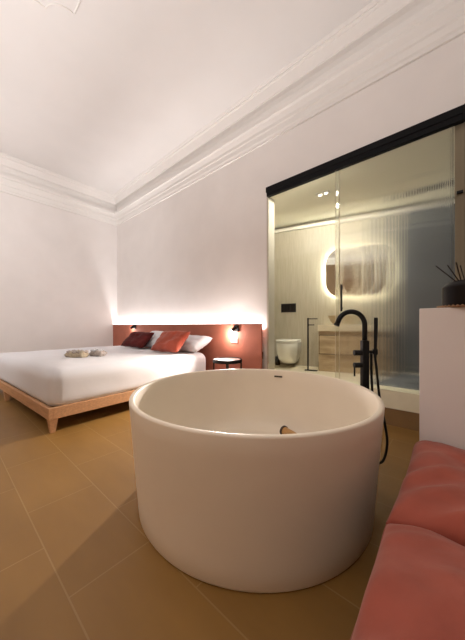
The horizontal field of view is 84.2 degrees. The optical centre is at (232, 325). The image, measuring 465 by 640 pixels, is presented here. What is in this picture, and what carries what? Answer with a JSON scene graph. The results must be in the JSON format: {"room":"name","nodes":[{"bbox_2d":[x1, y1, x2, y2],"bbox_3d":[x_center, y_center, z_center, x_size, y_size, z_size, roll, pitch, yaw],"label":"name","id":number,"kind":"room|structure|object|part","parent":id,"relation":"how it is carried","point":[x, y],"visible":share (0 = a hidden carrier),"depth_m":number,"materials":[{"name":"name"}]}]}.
{"room":"hotel room","nodes":[
{"label":"hotel room","id":0,"kind":"room"},
{"bbox_2d":[0,192,116,352],"bbox_3d":[-4.917,-1.140,4.739,0.100,4.340,5.890,0,0,41],"label":"wall","id":1,"kind":"structure","parent":0,"point":[58,267],"depth_m":5.70,"materials":[{"name":"paint"}]},
{"bbox_2d":[0,0,372,194],"bbox_3d":[-1.474,-3.360,1.635,9.370,0.100,5.930,0,0,41],"label":"ceiling","id":2,"kind":"structure","parent":0,"point":[96,96],"depth_m":3.31,"materials":[{"name":"paint"}]},
{"bbox_2d":[34,0,80,14],"bbox_3d":[-1.611,-3.306,0.909,2.843,0.018,2.673,0,0,41],"label":"trim","id":3,"kind":"structure","parent":2,"relation":"attached to","point":[79,1],"depth_m":2.65,"materials":[{"name":"white paint"}]},
{"bbox_2d":[0,389,418,639],"bbox_3d":[-1.507,1.080,1.597,9.370,0.100,5.830,0,0,41],"label":"floor","id":4,"kind":"structure","parent":0,"point":[78,561],"depth_m":1.12,"materials":[{"name":"beige tile"}]},
{"bbox_2d":[0,379,135,432],"bbox_3d":[-2.114,0.907,4.130,2.700,0.245,2.222,0,0,38],"label":"frame","id":5,"kind":"object","parent":4,"relation":"on","point":[51,413],"visible":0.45,"depth_m":2.73,"materials":[{"name":"brown wood"}]},
{"bbox_3d":[-3.098,0.963,3.537,0.074,0.135,0.074,0,0,38],"label":"leg","id":6,"kind":"part","parent":5,"relation":"part of","materials":[{"name":"brown wood"}]},
{"bbox_3d":[-2.786,0.840,3.271,2.700,0.110,0.035,0,0,38],"label":"foot rail","id":7,"kind":"part","parent":5,"relation":"part of","materials":[{"name":"brown wood"}]},
{"bbox_3d":[-1.742,0.963,2.488,0.074,0.135,0.074,0,0,38],"label":"leg","id":8,"kind":"part","parent":5,"relation":"part of","materials":[{"name":"brown wood"}]},
{"bbox_3d":[-1.063,0.840,3.310,0.035,0.110,2.150,0,0,38],"label":"rail","id":9,"kind":"part","parent":5,"relation":"part of","materials":[{"name":"brown wood"}]},
{"bbox_2d":[0,345,205,405],"bbox_3d":[-2.113,0.592,4.131,2.679,0.382,2.190,0,0,38],"label":"mattress","id":10,"kind":"object","parent":5,"relation":"on","point":[50,377],"visible":0.82,"depth_m":3.07,"materials":[{"name":"white fabric"}]},
{"bbox_2d":[64,350,88,357],"bbox_3d":[-2.062,0.379,3.414,0.285,0.132,0.173,0,0,12],"label":"bundle","id":11,"kind":"object","parent":10,"relation":"on","point":[74,353],"visible":0.97,"depth_m":3.36,"materials":[{"name":"beige fabric"}]},
{"bbox_2d":[89,349,106,356],"bbox_3d":[-1.854,0.380,3.552,0.200,0.138,0.136,0,0,12],"label":"bundle","id":12,"kind":"object","parent":10,"relation":"on","point":[94,352],"visible":0.96,"depth_m":3.50,"materials":[{"name":"grey fabric"}]},
{"bbox_2d":[121,332,153,347],"bbox_3d":[-1.777,0.256,4.811,0.701,0.292,0.296,0,0,37],"label":"cushion","id":13,"kind":"object","parent":10,"relation":"on","point":[135,339],"visible":1,"depth_m":4.69,"materials":[{"name":"red fabric"}]},
{"bbox_2d":[145,331,163,347],"bbox_3d":[-1.444,0.257,4.890,0.801,0.323,0.383,0,0,39],"label":"pillow","id":14,"kind":"object","parent":10,"relation":"on","point":[157,334],"visible":0.27,"depth_m":4.76,"materials":[{"name":"white fabric"}]},
{"bbox_2d":[151,331,189,352],"bbox_3d":[-0.991,0.244,4.100,0.620,0.335,0.321,0,0,35],"label":"cushion","id":15,"kind":"object","parent":10,"relation":"on","point":[168,341],"visible":1,"depth_m":4.00,"materials":[{"name":"orange fabric"}]},
{"bbox_2d":[179,335,212,352],"bbox_3d":[-0.715,0.294,4.296,0.700,0.278,0.384,0,0,39],"label":"pillow","id":16,"kind":"object","parent":10,"relation":"on","point":[194,343],"visible":0.66,"depth_m":4.10,"materials":[{"name":"white fabric"}]},
{"bbox_2d":[213,357,241,369],"bbox_3d":[-0.073,0.752,3.723,0.426,0.556,0.426,0,0,41],"label":"bedside table","id":17,"kind":"object","parent":4,"relation":"on","point":[219,360],"visible":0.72,"depth_m":3.61,"materials":[{"name":"black"}]},
{"bbox_2d":[129,369,384,592],"bbox_3d":[0.127,0.716,1.677,1.490,0.628,1.490,0,0,41],"label":"bathtub","id":18,"kind":"object","parent":4,"relation":"on","point":[232,501],"depth_m":1.03,"materials":[{"name":"white ceramic"}]},
{"bbox_3d":[0.475,0.862,2.022,0.080,0.086,0.228,0,0,-31],"label":"wooden handle","id":19,"kind":"part","parent":18,"relation":"part of","materials":[{"name":"brown wood"}]},
{"bbox_2d":[334,309,388,463],"bbox_3d":[0.925,0.455,1.868,0.378,1.150,0.120,0,0,0],"label":"tub filler","id":20,"kind":"object","parent":4,"relation":"on","point":[364,351],"visible":0.7,"depth_m":1.85,"materials":[{"name":"black metal"}]},
{"bbox_3d":[0.861,-0.005,1.868,0.234,0.230,0.035,0,0,0],"label":"spout","id":21,"kind":"part","parent":20,"relation":"part of","materials":[{"name":"black metal"}]},
{"bbox_3d":[0.909,0.285,1.868,0.054,0.038,0.038,0,0,0],"label":"knob","id":22,"kind":"part","parent":20,"relation":"part of","materials":[{"name":"black metal"}]},
{"bbox_3d":[0.909,0.195,1.868,0.054,0.038,0.038,0,0,0],"label":"knob","id":23,"kind":"part","parent":20,"relation":"part of","materials":[{"name":"black metal"}]},
{"bbox_3d":[0.824,0.903,0.360,1.030,0.255,1.725,0,0,41],"label":"sofa","id":24,"kind":"object","parent":4,"relation":"on","visible":0},
{"bbox_2d":[350,524,464,639],"bbox_3d":[0.625,0.653,0.238,0.982,0.241,0.732,0,0,41],"label":"seat cushion","id":25,"kind":"object","parent":24,"relation":"on","point":[415,590],"visible":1,"depth_m":0.55,"materials":[{"name":"red fabric"}]},
{"bbox_2d":[386,440,464,546],"bbox_3d":[1.100,0.653,0.783,0.982,0.240,0.712,0,0,41],"label":"seat cushion","id":26,"kind":"object","parent":24,"relation":"on","point":[431,496],"visible":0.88,"depth_m":0.87,"materials":[{"name":"red fabric"}]},
{"bbox_2d":[117,33,464,368],"bbox_3d":[0.460,-1.140,3.856,9.170,4.340,0.160,0,0,41],"label":"wall","id":27,"kind":"structure","parent":0,"point":[198,255],"depth_m":4.08,"materials":[{"name":"paint"}]},
{"bbox_2d":[113,324,262,369],"bbox_3d":[-1.317,0.470,5.219,4.678,1.000,0.116,0,0,41],"label":"headboard","id":28,"kind":"object","parent":27,"relation":"attached to","point":[248,347],"visible":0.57,"depth_m":4.15,"materials":[{"name":"paint"}]},
{"bbox_2d":[231,337,237,342],"bbox_3d":[0.026,0.220,3.966,0.140,0.086,0.014,0,0,41],"label":"switch plate","id":29,"kind":"object","parent":28,"relation":"attached to","point":[233,339],"visible":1,"depth_m":3.95,"materials":[{"name":"white plastic"}]},
{"bbox_2d":[231,325,238,331],"bbox_3d":[0.029,0.040,3.901,0.100,0.100,0.108,0,0,41],"label":"reading lamp","id":30,"kind":"object","parent":28,"relation":"attached to","point":[235,328],"visible":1,"depth_m":3.90,"materials":[{"name":"black metal"}]},
{"bbox_2d":[0,0,464,225],"bbox_3d":[-1.474,-2.976,1.635,9.170,0.668,5.730,0,0,41],"label":"trim","id":31,"kind":"structure","parent":27,"relation":"attached to","point":[384,37],"depth_m":3.47,"materials":[{"name":"white paint"}]},
{"bbox_2d":[267,197,273,368],"bbox_3d":[0.558,-0.420,3.770,0.030,2.900,0.160,0,0,41],"label":"trim","id":32,"kind":"structure","parent":27,"relation":"attached to","point":[270,202],"depth_m":3.74,"materials":[{"name":"beige"}]},
{"bbox_2d":[271,126,454,199],"bbox_3d":[1.335,-1.868,3.095,2.028,0.004,0.159,0,0,41],"label":"trim","id":33,"kind":"structure","parent":27,"relation":"attached to","point":[330,176],"depth_m":3.44,"materials":[{"name":"beige"}]},
{"bbox_2d":[266,104,464,197],"bbox_3d":[1.287,-1.901,2.985,2.110,0.131,0.066,0,0,41],"label":"door track","id":34,"kind":"object","parent":27,"relation":"attached to","point":[456,116],"visible":0.98,"depth_m":2.75,"materials":[{"name":"black metal"}]},
{"bbox_2d":[369,387,418,412],"bbox_3d":[1.361,0.761,3.040,2.140,0.183,0.208,0,0,41],"label":"trim","id":35,"kind":"structure","parent":27,"relation":"attached to","point":[398,400],"depth_m":2.61,"materials":[{"name":"stone"}]},
{"bbox_2d":[335,125,453,393],"bbox_3d":[1.607,-0.600,2.682,1.069,2.535,0.049,0,0,41],"label":"glass panel","id":36,"kind":"object","parent":35,"relation":"on","point":[394,207],"visible":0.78,"depth_m":2.66,"materials":[{"name":"clear glass"}]},
{"bbox_3d":[1.255,-0.322,2.965,0.020,0.310,0.015,0,0,41],"label":"handle","id":37,"kind":"part","parent":36,"relation":"part of","materials":[{"name":"black metal"}]},
{"bbox_2d":[384,407,418,430],"bbox_3d":[1.352,0.942,3.053,2.170,0.177,0.200,0,0,41],"label":"trim","id":38,"kind":"structure","parent":27,"relation":"attached to","point":[394,417],"depth_m":2.60,"materials":[{"name":"beige tile"}]},
{"bbox_2d":[455,122,464,280],"bbox_3d":[2.148,-0.595,2.399,0.112,2.550,0.140,0,0,41],"label":"trim","id":39,"kind":"structure","parent":27,"relation":"attached to","point":[459,129],"depth_m":2.36,"materials":[{"name":"brown"}]},
{"bbox_2d":[274,364,334,377],"bbox_3d":[1.868,0.780,4.003,3.140,0.100,1.910,0,0,41],"label":"floor","id":40,"kind":"structure","parent":0,"point":[297,368],"depth_m":4.30,"materials":[{"name":"beige tile"}]},
{"bbox_2d":[275,355,279,364],"bbox_3d":[0.840,0.560,4.793,0.090,0.340,0.090,0,0,26],"label":"toilet brush","id":41,"kind":"object","parent":40,"relation":"on","point":[277,361],"visible":0.78,"depth_m":4.76,"materials":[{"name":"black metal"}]},
{"bbox_2d":[305,318,317,370],"bbox_3d":[1.284,0.300,4.204,0.200,0.860,0.090,0,0,26],"label":"towel stand","id":42,"kind":"object","parent":40,"relation":"on","point":[308,324],"visible":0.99,"depth_m":4.21,"materials":[{"name":"black metal"}]},
{"bbox_2d":[318,325,334,371],"bbox_3d":[1.870,0.357,4.152,0.885,0.745,0.470,0,0,26],"label":"vanity","id":43,"kind":"object","parent":40,"relation":"on","point":[326,332],"visible":0.36,"depth_m":4.10,"materials":[{"name":"beige wood"}]},
{"bbox_2d":[318,325,334,330],"bbox_3d":[1.870,0.035,4.152,0.885,0.100,0.470,0,0,26],"label":"countertop","id":44,"kind":"structure","parent":43,"relation":"on","point":[320,327],"depth_m":4.08,"materials":[{"name":"beige stone"}]},
{"bbox_2d":[328,315,334,323],"bbox_3d":[1.754,-0.091,4.182,0.380,0.150,0.323,0,0,26],"label":"basin","id":45,"kind":"object","parent":44,"relation":"in","point":[332,318],"visible":0.2,"depth_m":4.14,"materials":[{"name":"beige ceramic"}]},
{"bbox_3d":[1.587,0.300,4.060,0.410,0.290,0.017,0,0,26],"label":"drawer","id":46,"kind":"part","parent":43,"relation":"part of","materials":[{"name":"wood"}]},
{"bbox_2d":[274,197,454,366],"bbox_3d":[2.136,-0.470,4.322,3.600,3.000,0.091,0,0,26],"label":"wall","id":47,"kind":"structure","parent":0,"point":[301,255],"depth_m":4.70,"materials":[{"name":"tile"}]},
{"bbox_2d":[281,303,295,312],"bbox_3d":[1.047,-0.335,4.815,0.280,0.164,0.015,0,0,26],"label":"flush plate","id":48,"kind":"object","parent":47,"relation":"attached to","point":[291,307],"visible":1,"depth_m":4.81,"materials":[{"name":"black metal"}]},
{"bbox_2d":[276,339,301,363],"bbox_3d":[0.980,0.457,4.545,0.370,0.427,0.560,0,0,26],"label":"toilet","id":49,"kind":"object","parent":47,"relation":"attached to","point":[288,350],"visible":1,"depth_m":4.36,"materials":[{"name":"white ceramic"}]},
{"bbox_3d":[0.966,0.257,4.518,0.370,0.027,0.500,0,0,26],"label":"lid","id":50,"kind":"part","parent":49,"relation":"part of","materials":[{"name":"white"}]},
{"bbox_2d":[326,251,334,295],"bbox_3d":[1.965,-0.905,4.337,0.740,0.830,0.054,0,0,26],"label":"mirror","id":51,"kind":"object","parent":47,"relation":"attached to","point":[330,262],"visible":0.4,"depth_m":4.43,"materials":[{"name":"clear glass"}]},
{"bbox_2d":[274,199,454,233],"bbox_3d":[2.149,-1.795,4.236,3.300,0.050,0.051,0,0,26],"label":"trim","id":52,"kind":"structure","parent":47,"relation":"attached to","point":[329,221],"depth_m":4.63,"materials":[{"name":"beige"}]},
{"bbox_2d":[274,133,454,228],"bbox_3d":[1.868,-1.910,4.003,3.140,0.080,1.910,0,0,41],"label":"ceiling","id":53,"kind":"structure","parent":0,"point":[302,206],"depth_m":4.03,"materials":[{"name":"beige"}]},
{"bbox_2d":[316,190,330,196],"bbox_3d":[1.278,-1.859,3.629,0.180,0.019,0.100,0,0,41],"label":"recessed light","id":54,"kind":"object","parent":53,"relation":"in","point":[326,192],"visible":1,"depth_m":3.61,"materials":[{"name":"white plastic"}]},
{"bbox_2d":[419,307,464,449],"bbox_3d":[1.612,0.469,0.976,1.450,1.122,0.210,0,0,41],"label":"wall partition","id":55,"kind":"structure","parent":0,"point":[441,330],"depth_m":1.31,"materials":[{"name":"paint"}]},
{"bbox_2d":[436,304,464,307],"bbox_3d":[1.206,-0.100,1.324,0.247,0.015,0.247,0,0,41],"label":"coaster","id":56,"kind":"object","parent":55,"relation":"on","point":[457,305],"visible":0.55,"depth_m":1.29,"materials":[{"name":"brown wood"}]},
{"bbox_2d":[436,262,464,305],"bbox_3d":[1.206,-0.214,1.324,0.202,0.227,0.202,0,0,-12],"label":"reed diffuser","id":57,"kind":"object","parent":56,"relation":"on","point":[453,293],"visible":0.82,"depth_m":1.30,"materials":[{"name":"black glass"}]},
{"bbox_2d":[442,279,464,305],"bbox_3d":[1.206,-0.167,1.324,0.202,0.131,0.202,0,0,41],"label":"bottle","id":58,"kind":"object","parent":57,"relation":"attached to","point":[453,293],"depth_m":1.29,"materials":[{"name":"black glass"}]}
]}

